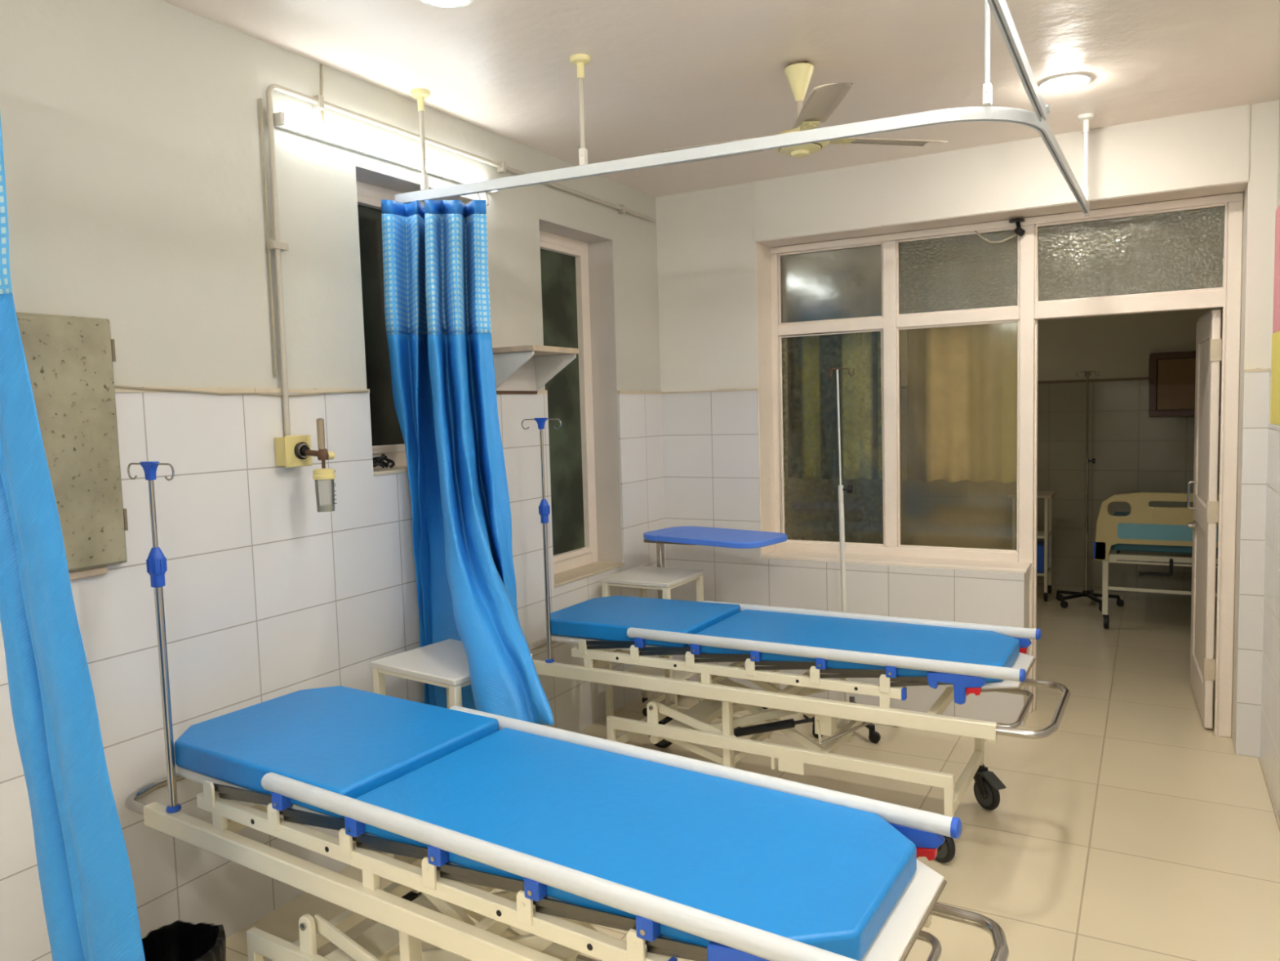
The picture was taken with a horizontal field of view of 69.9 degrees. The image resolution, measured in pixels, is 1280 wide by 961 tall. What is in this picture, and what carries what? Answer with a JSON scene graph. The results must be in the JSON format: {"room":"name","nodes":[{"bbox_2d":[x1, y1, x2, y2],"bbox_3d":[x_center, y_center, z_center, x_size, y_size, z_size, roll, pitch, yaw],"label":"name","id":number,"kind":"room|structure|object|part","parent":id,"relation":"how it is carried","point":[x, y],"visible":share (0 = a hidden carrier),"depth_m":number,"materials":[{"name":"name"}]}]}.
{"room":"hospital room","nodes":[
{"label":"hospital room","id":0,"kind":"room"},
{"bbox_2d":[0,0,666,960],"bbox_3d":[-1.486,0.020,2.811,0.367,2.811,6.640,1,5,29],"label":"wall","id":1,"kind":"structure","parent":0,"point":[131,131],"depth_m":2.84,"materials":[{"name":"tile"}]},
{"bbox_2d":[15,311,128,580],"bbox_3d":[-1.488,-0.083,2.397,0.041,0.689,0.249,1,5,29],"label":"bulletin board","id":2,"kind":"object","parent":1,"relation":"attached to","point":[69,359],"visible":0.58,"depth_m":2.40,"materials":[{"name":"grey metal"}]},
{"bbox_2d":[114,385,368,396],"bbox_3d":[-1.213,-0.282,2.907,0.009,0.034,0.940,1,5,29],"label":"cable","id":3,"kind":"object","parent":1,"relation":"attached to","point":[115,386],"visible":0.93,"depth_m":2.81,"materials":[{"name":"beige plastic"}]},
{"bbox_2d":[274,435,311,467],"bbox_3d":[-1.128,-0.096,2.996,0.085,0.102,0.104,1,5,29],"label":"outlet","id":4,"kind":"object","parent":1,"relation":"attached to","point":[290,451],"visible":0.95,"depth_m":2.97,"materials":[{"name":"beige plastic"}]},
{"bbox_2d":[293,441,310,458],"bbox_3d":[-1.099,-0.097,2.989,0.027,0.056,0.056,1,5,29],"label":"socket","id":5,"kind":"object","parent":4,"relation":"attached to","point":[300,447],"depth_m":2.98,"materials":[{"name":"silver metal"}]},
{"bbox_2d":[304,417,337,511],"bbox_3d":[-1.041,-0.050,2.967,0.100,0.303,0.073,-2,4,-6],"label":"oxygen flowmeter","id":6,"kind":"object","parent":4,"relation":"attached to","point":[323,473],"visible":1,"depth_m":2.95,"materials":[{"name":"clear plastic"}]},
{"bbox_3d":[-1.026,-0.050,2.967,0.012,0.029,0.011,1,5,29],"label":"valve stem","id":7,"kind":"part","parent":6,"relation":"part of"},
{"bbox_2d":[312,467,335,511],"bbox_3d":[-1.024,0.031,2.973,0.070,0.141,0.070,1,5,29],"label":"bottle","id":8,"kind":"object","parent":6,"relation":"on","point":[323,473],"depth_m":2.97,"materials":[{"name":"plastic"}]},
{"bbox_3d":[-1.013,-0.082,2.986,0.025,0.026,0.026,1,5,29],"label":"valve knob","id":9,"kind":"part","parent":6,"relation":"part of","materials":[{"name":"beige plastic"}]},
{"bbox_2d":[320,63,324,121],"bbox_3d":[-1.088,-1.326,3.132,0.009,0.193,0.015,1,5,29],"label":"wire","id":10,"kind":"object","parent":1,"relation":"attached to","point":[321,64],"visible":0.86,"depth_m":3.13,"materials":[{"name":"beige"}]},
{"bbox_2d":[273,111,422,172],"bbox_3d":[-0.981,-1.187,3.186,0.143,0.040,0.774,1,5,29],"label":"tube light","id":11,"kind":"object","parent":1,"relation":"attached to","point":[282,121],"depth_m":3.18,"materials":[{"name":"white plastic"}]},
{"bbox_2d":[355,165,473,475],"bbox_3d":[-0.924,-0.599,3.649,0.216,1.120,0.656,1,5,29],"label":"window","id":12,"kind":"structure","parent":1,"relation":"in","point":[373,187],"depth_m":3.60,"materials":[{"name":"paint"}]},
{"bbox_3d":[-0.999,-0.610,3.690,0.004,0.939,0.486,1,5,29],"label":"pane","id":13,"kind":"part","parent":12,"relation":"part of","materials":[{"name":"green glass"}]},
{"bbox_2d":[372,453,395,467],"bbox_3d":[-0.995,-0.071,3.498,0.130,0.062,0.143,1,5,29],"label":"cable bundle","id":14,"kind":"object","parent":12,"relation":"on","point":[379,460],"visible":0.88,"depth_m":3.47,"materials":[{"name":"black plastic"}]},
{"bbox_3d":[-0.993,-0.600,3.687,0.058,1.120,0.656,1,5,29],"label":"frame","id":15,"kind":"part","parent":12,"relation":"part of","materials":[{"name":"paint"}]},
{"bbox_3d":[-0.886,-0.050,3.679,0.166,0.014,0.656,1,5,29],"label":"sill","id":16,"kind":"part","parent":12,"relation":"part of","materials":[{"name":"paint"}]},
{"bbox_2d":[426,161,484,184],"bbox_3d":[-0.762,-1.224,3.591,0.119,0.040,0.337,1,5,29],"label":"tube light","id":17,"kind":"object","parent":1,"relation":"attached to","point":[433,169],"depth_m":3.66,"materials":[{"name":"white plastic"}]},
{"bbox_2d":[258,84,656,435],"bbox_3d":[-0.547,-0.814,4.087,0.038,1.155,2.636,1,5,29],"label":"gas pipe","id":18,"kind":"object","parent":1,"relation":"attached to","point":[318,103],"visible":0.99,"depth_m":2.98,"materials":[{"name":"beige"}]},
{"bbox_2d":[492,344,578,394],"bbox_3d":[-0.465,-0.482,4.027,0.250,0.196,0.350,1,5,29],"label":"wall shelf","id":19,"kind":"object","parent":1,"relation":"attached to","point":[522,369],"visible":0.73,"depth_m":4.07,"materials":[{"name":"laminate"}]},
{"bbox_2d":[538,218,624,587],"bbox_3d":[-0.365,-0.380,4.660,0.221,1.743,0.669,1,5,29],"label":"window","id":20,"kind":"structure","parent":1,"relation":"in","point":[566,269],"depth_m":4.88,"materials":[{"name":"paint"}]},
{"bbox_3d":[-0.443,-0.392,4.702,0.004,1.562,0.499,1,5,29],"label":"pane","id":21,"kind":"part","parent":20,"relation":"part of","materials":[{"name":"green glass"}]},
{"bbox_3d":[-0.436,-0.381,4.699,0.058,1.743,0.669,1,5,29],"label":"frame","id":22,"kind":"part","parent":20,"relation":"part of","materials":[{"name":"paint"}]},
{"bbox_3d":[-0.319,0.479,4.714,0.171,0.014,0.669,1,5,29],"label":"sill","id":23,"kind":"part","parent":20,"relation":"part of","materials":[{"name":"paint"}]},
{"bbox_2d":[161,0,1279,197],"bbox_3d":[-0.209,-1.412,1.849,3.497,0.120,6.840,1,5,29],"label":"ceiling","id":24,"kind":"structure","parent":0,"point":[660,75],"depth_m":3.23,"materials":[{"name":"paint"}]},
{"bbox_2d":[417,0,475,8],"bbox_3d":[-0.560,-1.390,2.633,0.188,0.026,0.188,1,5,29],"label":"recessed light","id":25,"kind":"object","parent":24,"relation":"in","point":[447,4],"visible":1,"depth_m":2.66,"materials":[{"name":"white ceramic"}]},
{"bbox_2d":[426,0,466,7],"bbox_3d":[-0.560,-1.389,2.634,0.140,0.024,0.140,1,5,29],"label":"diffuser","id":26,"kind":"object","parent":25,"relation":"attached to","point":[436,3],"depth_m":2.65,"materials":[{"name":"white"}]},
{"bbox_2d":[394,0,1095,216],"bbox_3d":[-0.266,-1.182,2.339,2.318,0.411,5.200,1,5,29],"label":"track","id":27,"kind":"object","parent":24,"relation":"hanging from","point":[1037,120],"visible":0.99,"depth_m":2.92,"materials":[{"name":"white metal"}]},
{"bbox_2d":[0,114,145,960],"bbox_3d":[-1.252,0.214,1.973,0.702,2.302,0.130,1,5,29],"label":"privacy curtain","id":28,"kind":"object","parent":27,"relation":"hanging from","point":[88,894],"visible":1,"depth_m":1.92,"materials":[{"name":"blue fabric"}]},
{"bbox_3d":[-1.446,-0.625,1.990,0.325,0.462,0.076,1,5,29],"label":"panel","id":29,"kind":"part","parent":28,"relation":"part of","materials":[{"name":"blue fabric"}]},
{"bbox_2d":[381,191,554,724],"bbox_3d":[-0.545,-0.023,3.190,0.385,2.046,1.147,-4,5,-31],"label":"privacy curtain","id":30,"kind":"object","parent":27,"relation":"hanging from","point":[437,308],"visible":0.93,"depth_m":3.36,"materials":[{"name":"blue fabric"}]},
{"bbox_3d":[-0.761,-0.767,3.407,0.412,0.481,0.334,1,5,29],"label":"panel","id":31,"kind":"part","parent":30,"relation":"part of","materials":[{"name":"blue fabric"}]},
{"bbox_3d":[0.638,-1.098,3.202,2.988,0.036,1.219,-2,4,-11],"label":"rail","id":32,"kind":"part","parent":27,"relation":"part of","materials":[{"name":"white metal"}]},
{"bbox_3d":[0.535,-0.967,1.537,0.022,0.036,2.650,1,5,29],"label":"rail","id":33,"kind":"part","parent":27,"relation":"part of","materials":[{"name":"white metal"}]},
{"bbox_3d":[1.191,-1.093,2.698,0.030,0.008,0.070,1,5,29],"label":"joint plate","id":34,"kind":"part","parent":27,"relation":"part of","materials":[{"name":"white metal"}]},
{"bbox_2d":[658,61,946,165],"bbox_3d":[0.568,-1.309,3.108,1.058,0.324,0.779,-1,4,6],"label":"ceiling fan","id":35,"kind":"object","parent":24,"relation":"hanging from","point":[823,100],"visible":0.63,"depth_m":3.23,"materials":[{"name":"beige metal"}]},
{"bbox_3d":[0.252,-1.228,3.417,0.400,0.026,0.126,0,5,23],"label":"blade","id":36,"kind":"part","parent":35,"relation":"part of","materials":[{"name":"metal"}]},
{"bbox_3d":[0.579,-1.200,2.931,0.126,0.026,0.400,-2,4,-1],"label":"blade","id":37,"kind":"part","parent":35,"relation":"part of","materials":[{"name":"metal"}]},
{"bbox_3d":[0.915,-1.242,3.357,0.400,0.026,0.126,-3,5,-13],"label":"blade","id":38,"kind":"part","parent":35,"relation":"part of","materials":[{"name":"metal"}]},
{"bbox_2d":[1038,73,1091,92],"bbox_3d":[1.635,-1.520,3.525,0.188,0.026,0.188,1,5,29],"label":"recessed light","id":39,"kind":"object","parent":24,"relation":"in","point":[1064,82],"visible":1,"depth_m":3.49,"materials":[{"name":"white ceramic"}]},
{"bbox_2d":[1044,77,1084,91],"bbox_3d":[1.635,-1.520,3.525,0.140,0.024,0.140,1,5,29],"label":"diffuser","id":40,"kind":"object","parent":39,"relation":"attached to","point":[1051,84],"depth_m":3.49,"materials":[{"name":"white plastic"}]},
{"bbox_2d":[226,586,1279,960],"bbox_3d":[0.933,1.369,3.503,3.950,0.120,10.380,1,5,29],"label":"floor","id":41,"kind":"structure","parent":0,"point":[1131,830],"depth_m":3.53,"materials":[{"name":"tile"}]},
{"bbox_2d":[142,920,226,960],"bbox_3d":[-1.175,1.314,2.316,0.252,0.290,0.250,1,5,29],"label":"waste bin","id":42,"kind":"object","parent":41,"relation":"on","point":[180,940],"visible":0.75,"depth_m":2.40,"materials":[{"name":"black plastic"}]},
{"bbox_2d":[370,639,532,857],"bbox_3d":[-0.644,0.994,3.213,0.424,0.760,0.365,2,5,36],"label":"bedside table","id":43,"kind":"object","parent":41,"relation":"on","point":[444,664],"visible":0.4,"depth_m":3.12,"materials":[{"name":"white metal"}]},
{"bbox_3d":[-0.896,0.999,3.195,0.030,0.708,0.030,2,5,36],"label":"leg","id":44,"kind":"part","parent":43,"relation":"part of","materials":[{"name":"white metal"}]},
{"bbox_3d":[-0.703,0.973,3.458,0.030,0.708,0.030,2,5,36],"label":"leg","id":45,"kind":"part","parent":43,"relation":"part of","materials":[{"name":"white metal"}]},
{"bbox_3d":[-0.584,1.008,2.967,0.030,0.708,0.030,2,5,36],"label":"leg","id":46,"kind":"part","parent":43,"relation":"part of","materials":[{"name":"white metal"}]},
{"bbox_2d":[124,461,1008,960],"bbox_3d":[-0.351,0.692,2.198,2.262,1.503,0.632,1,5,32],"label":"stretcher","id":47,"kind":"object","parent":41,"relation":"on","point":[696,860],"visible":1,"depth_m":2.00,"materials":[{"name":"blue leather"}]},
{"bbox_3d":[-1.257,0.098,2.364,0.013,0.262,0.013,1,5,32],"label":"extension rod","id":48,"kind":"part","parent":47,"relation":"part of","materials":[{"name":"silver metal"}]},
{"bbox_3d":[-1.224,0.866,2.757,0.194,0.030,0.623,1,5,32],"label":"push handle","id":49,"kind":"part","parent":47,"relation":"part of","materials":[{"name":"silver metal"}]},
{"bbox_3d":[-1.253,0.224,2.374,0.046,0.104,0.044,1,5,32],"label":"clamp knob","id":50,"kind":"part","parent":47,"relation":"part of","materials":[{"name":"blue plastic"}]},
{"bbox_2d":[175,764,344,819],"bbox_3d":[-0.860,0.762,2.519,0.767,0.041,0.572,1,5,29],"label":"frame","id":51,"kind":"object","parent":47,"relation":"on","point":[227,788],"depth_m":2.27,"materials":[{"name":"white metal"}]},
{"bbox_3d":[-0.241,1.198,2.177,1.406,0.160,0.575,1,5,32],"label":"frame","id":52,"kind":"part","parent":47,"relation":"part of","materials":[{"name":"beige metal"}]},
{"bbox_3d":[-0.846,0.709,2.507,0.731,0.077,0.554,1,5,32],"label":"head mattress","id":53,"kind":"part","parent":47,"relation":"part of","materials":[{"name":"blue leather"}]},
{"bbox_3d":[-0.391,0.844,2.237,1.390,0.102,0.592,1,5,32],"label":"deck frame","id":54,"kind":"part","parent":47,"relation":"part of","materials":[{"name":"beige metal"}]},
{"bbox_3d":[-0.027,0.756,2.001,1.158,0.087,0.554,1,5,32],"label":"mattress","id":55,"kind":"part","parent":47,"relation":"part of","materials":[{"name":"blue leather"}]},
{"bbox_2d":[364,832,944,960],"bbox_3d":[-0.011,0.796,1.995,1.220,0.037,0.544,1,5,32],"label":"rail","id":56,"kind":"object","parent":47,"relation":"on","point":[893,935],"depth_m":1.74,"materials":[{"name":"white metal"}]},
{"bbox_2d":[900,879,946,960],"bbox_3d":[0.457,0.823,1.706,0.130,0.013,0.554,1,5,32],"label":"frame","id":57,"kind":"object","parent":47,"relation":"on","point":[919,897],"depth_m":1.74,"materials":[{"name":"white metal"}]},
{"bbox_3d":[0.611,0.795,1.957,0.046,0.033,0.026,1,5,32],"label":"release lever","id":58,"kind":"part","parent":47,"relation":"part of","materials":[{"name":"red plastic"}]},
{"bbox_3d":[0.528,0.940,1.673,0.206,0.030,0.623,1,5,32],"label":"push handle","id":59,"kind":"part","parent":47,"relation":"part of","materials":[{"name":"silver metal"}]},
{"bbox_2d":[600,565,705,717],"bbox_3d":[0.078,0.858,4.744,0.390,0.755,0.400,1,5,30],"label":"bedside table","id":60,"kind":"object","parent":41,"relation":"on","point":[642,577],"visible":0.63,"depth_m":4.68,"materials":[{"name":"white metal"}]},
{"bbox_3d":[-0.165,0.866,4.676,0.030,0.703,0.030,1,5,30],"label":"leg","id":61,"kind":"part","parent":60,"relation":"part of","materials":[{"name":"white metal"}]},
{"bbox_3d":[0.017,0.837,4.988,0.030,0.703,0.030,1,5,30],"label":"leg","id":62,"kind":"part","parent":60,"relation":"part of","materials":[{"name":"white metal"}]},
{"bbox_3d":[0.139,0.871,4.499,0.030,0.703,0.030,1,5,30],"label":"leg","id":63,"kind":"part","parent":60,"relation":"part of","materials":[{"name":"white metal"}]},
{"bbox_3d":[0.321,0.842,4.811,0.030,0.703,0.030,1,5,30],"label":"leg","id":64,"kind":"part","parent":60,"relation":"part of","materials":[{"name":"white metal"}]},
{"bbox_2d":[642,525,787,728],"bbox_3d":[0.382,0.751,4.758,0.741,0.950,0.464,2,6,38],"label":"table","id":65,"kind":"object","parent":41,"relation":"on","point":[686,535],"visible":0.52,"depth_m":4.70,"materials":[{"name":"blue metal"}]},
{"bbox_3d":[0.282,0.324,4.782,0.486,0.044,0.220,1,5,29],"label":"support arm","id":66,"kind":"part","parent":65,"relation":"part of","materials":[{"name":"brown"}]},
{"bbox_2d":[521,417,1070,862],"bbox_3d":[0.497,0.511,3.740,2.262,1.578,0.632,1,5,30],"label":"stretcher","id":67,"kind":"object","parent":41,"relation":"on","point":[962,657],"visible":0.88,"depth_m":3.54,"materials":[{"name":"blue plastic"}]},
{"bbox_3d":[-0.413,-0.058,3.886,0.013,0.384,0.013,1,5,30],"label":"extension rod","id":68,"kind":"part","parent":67,"relation":"part of","materials":[{"name":"silver metal"}]},
{"bbox_3d":[-0.387,0.778,4.284,0.194,0.030,0.623,1,5,30],"label":"push handle","id":69,"kind":"part","parent":67,"relation":"part of","materials":[{"name":"silver metal"}]},
{"bbox_3d":[-0.408,0.130,3.900,0.046,0.104,0.044,1,5,30],"label":"clamp knob","id":70,"kind":"part","parent":67,"relation":"part of","materials":[{"name":"blue plastic"}]},
{"bbox_2d":[544,629,688,655],"bbox_3d":[-0.019,0.662,4.056,0.758,0.036,0.558,1,5,29],"label":"frame","id":71,"kind":"object","parent":67,"relation":"on","point":[587,642],"depth_m":3.80,"materials":[{"name":"white metal"}]},
{"bbox_3d":[-0.003,0.611,4.042,0.731,0.081,0.554,1,5,30],"label":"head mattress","id":72,"kind":"part","parent":67,"relation":"part of","materials":[{"name":"blue leather"}]},
{"bbox_3d":[0.458,0.731,3.783,1.390,0.081,0.592,1,5,30],"label":"deck frame","id":73,"kind":"part","parent":67,"relation":"part of","materials":[{"name":"beige metal"}]},
{"bbox_3d":[0.564,1.067,3.420,0.100,0.052,0.006,1,5,30],"label":"mounting plate","id":74,"kind":"part","parent":67,"relation":"part of","materials":[{"name":"beige metal"}]},
{"bbox_3d":[0.609,1.055,3.724,1.406,0.160,0.575,1,5,30],"label":"frame","id":75,"kind":"part","parent":67,"relation":"part of","materials":[{"name":"beige metal"}]},
{"bbox_3d":[0.624,0.905,3.451,0.102,0.046,0.024,1,5,30],"label":"spring rod","id":76,"kind":"part","parent":67,"relation":"part of","materials":[{"name":"black metal"}]},
{"bbox_3d":[0.834,0.923,3.430,0.339,0.107,0.017,-2,4,-10],"label":"release rod","id":77,"kind":"part","parent":67,"relation":"part of","materials":[{"name":"silver metal"}]},
{"bbox_3d":[0.827,0.631,3.556,1.158,0.069,0.554,1,5,30],"label":"mattress","id":78,"kind":"part","parent":67,"relation":"part of","materials":[{"name":"blue leather"}]},
{"bbox_2d":[713,652,1034,688],"bbox_3d":[0.844,0.671,3.550,1.220,0.018,0.544,1,5,30],"label":"rail","id":79,"kind":"object","parent":67,"relation":"on","point":[1022,660],"depth_m":3.30,"materials":[{"name":"white metal"}]},
{"bbox_3d":[1.115,0.703,3.058,0.046,0.033,0.026,1,5,30],"label":"release lever","id":80,"kind":"part","parent":67,"relation":"part of","materials":[{"name":"red plastic"}]},
{"bbox_2d":[981,657,1035,692],"bbox_3d":[1.318,0.682,3.271,0.130,0.011,0.554,1,5,30],"label":"frame","id":81,"kind":"object","parent":67,"relation":"on","point":[993,685],"depth_m":3.10,"materials":[{"name":"white metal"}]},
{"bbox_3d":[1.466,0.657,3.526,0.046,0.033,0.026,1,5,30],"label":"release lever","id":82,"kind":"part","parent":67,"relation":"part of","materials":[{"name":"red plastic"}]},
{"bbox_3d":[1.391,0.799,3.240,0.206,0.030,0.623,1,5,30],"label":"push handle","id":83,"kind":"part","parent":67,"relation":"part of","materials":[{"name":"silver metal"}]},
{"bbox_2d":[803,368,895,742],"bbox_3d":[1.011,0.340,4.489,0.475,1.774,0.450,1,5,29],"label":"stand","id":84,"kind":"object","parent":41,"relation":"on","point":[874,736],"visible":0.36,"depth_m":4.46,"materials":[{"name":"white metal"}]},
{"bbox_3d":[0.967,-0.247,4.449,0.019,0.583,0.009,1,5,29],"label":"rod","id":85,"kind":"part","parent":84,"relation":"part of","materials":[{"name":"silver metal"}]},
{"bbox_3d":[1.008,0.044,4.453,0.051,0.040,0.040,1,5,29],"label":"height knob","id":86,"kind":"part","parent":84,"relation":"part of","materials":[{"name":"black plastic"}]},
{"bbox_2d":[1008,490,1056,600],"bbox_3d":[3.176,0.521,7.411,0.315,0.842,0.400,1,5,29],"label":"trolley","id":87,"kind":"object","parent":41,"relation":"on","point":[1043,548],"visible":0.55,"depth_m":7.27,"materials":[{"name":"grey metal"}]},
{"bbox_3d":[2.995,0.508,7.327,0.024,0.750,0.024,1,5,29],"label":"leg","id":88,"kind":"part","parent":87,"relation":"part of","materials":[{"name":"white metal"}]},
{"bbox_2d":[1008,490,1056,497],"bbox_3d":[3.165,0.111,7.380,0.315,0.020,0.400,1,5,29],"label":"tray","id":89,"kind":"object","parent":87,"relation":"on","point":[1041,494],"depth_m":7.28,"materials":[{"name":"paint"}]},
{"bbox_2d":[1036,566,1050,576],"bbox_3d":[3.182,0.732,7.428,0.255,0.018,0.340,1,5,29],"label":"tray","id":90,"kind":"object","parent":87,"relation":"on","point":[1039,572],"depth_m":7.25,"materials":[{"name":"white metal"}]},
{"bbox_3d":[3.200,0.511,7.213,0.024,0.750,0.024,1,5,29],"label":"leg","id":91,"kind":"part","parent":87,"relation":"part of","materials":[{"name":"white metal"}]},
{"bbox_3d":[3.356,0.485,7.491,0.024,0.750,0.024,1,5,29],"label":"leg","id":92,"kind":"part","parent":87,"relation":"part of","materials":[{"name":"white metal"}]},
{"bbox_2d":[1056,370,1124,611],"bbox_3d":[3.445,0.066,7.004,0.479,1.796,0.446,1,5,29],"label":"stand","id":93,"kind":"object","parent":41,"relation":"on","point":[1086,593],"visible":0.92,"depth_m":7.00,"materials":[{"name":"silver metal"}]},
{"bbox_3d":[3.403,-0.486,6.961,0.016,0.675,0.015,1,5,29],"label":"rod","id":94,"kind":"part","parent":93,"relation":"part of","materials":[{"name":"silver metal"}]},
{"bbox_3d":[3.440,-0.149,6.971,0.050,0.040,0.040,1,5,29],"label":"height knob","id":95,"kind":"part","parent":93,"relation":"part of","materials":[{"name":"black plastic"}]},
{"bbox_2d":[1093,492,1218,628],"bbox_3d":[4.056,0.400,6.936,1.010,1.106,2.070,1,5,29],"label":"hospital bed","id":96,"kind":"object","parent":41,"relation":"on","point":[1146,527],"visible":0.38,"depth_m":6.17,"materials":[{"name":"beige"}]},
{"bbox_3d":[3.213,0.741,6.319,0.036,0.370,0.036,1,5,29],"label":"leg","id":97,"kind":"part","parent":96,"relation":"part of","materials":[{"name":"white metal"}]},
{"bbox_3d":[3.468,0.578,6.155,0.201,0.116,0.110,1,5,29],"label":"crank handle","id":98,"kind":"part","parent":96,"relation":"part of","materials":[{"name":"black plastic"}]},
{"bbox_3d":[4.062,0.555,6.953,0.900,0.246,1.982,1,5,29],"label":"bed frame","id":99,"kind":"part","parent":96,"relation":"part of","materials":[{"name":"white metal"}]},
{"bbox_3d":[4.062,0.352,6.946,0.840,0.120,1.880,1,5,29],"label":"bed mattress","id":100,"kind":"part","parent":96,"relation":"part of","materials":[{"name":"teal"}]},
{"bbox_3d":[3.566,0.347,6.058,0.720,0.105,0.006,1,5,29],"label":"board panel","id":101,"kind":"part","parent":96,"relation":"part of","materials":[{"name":"teal plastic"}]},
{"bbox_2d":[782,337,835,541],"bbox_3d":[0.893,-0.385,7.180,0.250,2.811,3.340,1,5,29],"label":"wall","id":102,"kind":"structure","parent":0,"point":[810,502],"depth_m":7.92,"materials":[{"name":"paint"}]},
{"bbox_2d":[655,100,1279,757],"bbox_3d":[1.421,-0.216,4.799,3.497,2.811,0.314,1,5,29],"label":"wall","id":103,"kind":"structure","parent":0,"point":[713,245],"depth_m":4.70,"materials":[{"name":"paint"}]},
{"bbox_2d":[761,191,1243,737],"bbox_3d":[1.709,-0.050,4.654,2.241,2.494,0.291,1,5,29],"label":"window","id":104,"kind":"structure","parent":103,"relation":"in","point":[1186,254],"depth_m":4.60,"materials":[{"name":"paint"}]},
{"bbox_3d":[1.048,-1.075,5.043,0.590,0.396,0.004,1,5,29],"label":"pane","id":105,"kind":"part","parent":104,"relation":"part of","materials":[{"name":"grey glass"}]},
{"bbox_2d":[786,329,902,479],"bbox_3d":[1.161,-0.601,5.276,0.730,1.192,0.063,1,5,29],"label":"drape","id":106,"kind":"object","parent":104,"relation":"hanging from","point":[812,400],"visible":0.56,"depth_m":5.31,"materials":[{"name":"yellow fabric"}]},
{"bbox_3d":[1.327,0.423,4.866,1.374,0.018,0.212,1,5,29],"label":"sill","id":107,"kind":"part","parent":104,"relation":"part of","materials":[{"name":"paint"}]},
{"bbox_3d":[1.633,-1.067,4.716,0.608,0.396,0.004,1,5,29],"label":"pane","id":108,"kind":"part","parent":104,"relation":"part of","materials":[{"name":"grey glass"}]},
{"bbox_2d":[906,322,1017,483],"bbox_3d":[1.792,-0.590,4.970,0.730,1.202,0.062,1,5,29],"label":"drape","id":109,"kind":"object","parent":104,"relation":"hanging from","point":[962,380],"visible":0.62,"depth_m":5.00,"materials":[{"name":"yellow fabric"}]},
{"bbox_2d":[974,218,1025,243],"bbox_3d":[1.787,-1.236,4.551,0.240,0.106,0.078,1,5,29],"label":"camera","id":110,"kind":"object","parent":104,"relation":"attached to","point":[1019,231],"visible":1,"depth_m":4.50,"materials":[{"name":"black plastic"}]},
{"bbox_3d":[1.862,-1.253,4.504,0.019,0.040,0.033,-2,4,-4],"label":"stem","id":111,"kind":"part","parent":110,"relation":"part of","materials":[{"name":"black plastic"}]},
{"bbox_3d":[2.308,-1.063,4.339,0.801,0.383,0.004,1,5,29],"label":"pane","id":112,"kind":"part","parent":104,"relation":"part of","materials":[{"name":"grey glass"}]},
{"bbox_2d":[1186,309,1222,728],"bbox_3d":[2.833,0.166,4.630,0.080,1.985,0.781,1,5,27],"label":"door","id":113,"kind":"structure","parent":104,"relation":"attached to","point":[1205,508],"depth_m":4.47,"materials":[{"name":"paint"}]},
{"bbox_3d":[2.910,0.077,4.825,0.042,0.152,0.012,1,5,27],"label":"handle","id":114,"kind":"part","parent":113,"relation":"part of","materials":[{"name":"silver metal"}]},
{"bbox_2d":[834,307,1222,598],"bbox_3d":[3.366,-0.503,7.810,3.950,2.811,0.216,1,5,29],"label":"wall","id":115,"kind":"structure","parent":0,"point":[1134,451],"depth_m":7.56,"materials":[{"name":"paint"}]},
{"bbox_2d":[1148,351,1222,417],"bbox_3d":[4.289,-0.749,7.088,0.608,0.500,0.116,1,5,29],"label":"notice board","id":116,"kind":"object","parent":115,"relation":"attached to","point":[1172,375],"visible":0.51,"depth_m":7.11,"materials":[{"name":"brown wood"}]},
{"bbox_2d":[1260,99,1279,822],"bbox_3d":[1.241,0.074,1.117,0.212,2.811,6.340,1,5,29],"label":"wall","id":117,"kind":"structure","parent":0,"point":[1270,694],"depth_m":3.71,"materials":[{"name":"paint"}]},
{"bbox_2d":[1270,204,1279,425],"bbox_3d":[2.526,-0.657,3.619,0.001,0.870,0.420,1,5,29],"label":"notice","id":118,"kind":"object","parent":117,"relation":"attached to","point":[1275,362],"visible":1,"depth_m":3.68,"materials":[{"name":"pink paper"}]}
]}

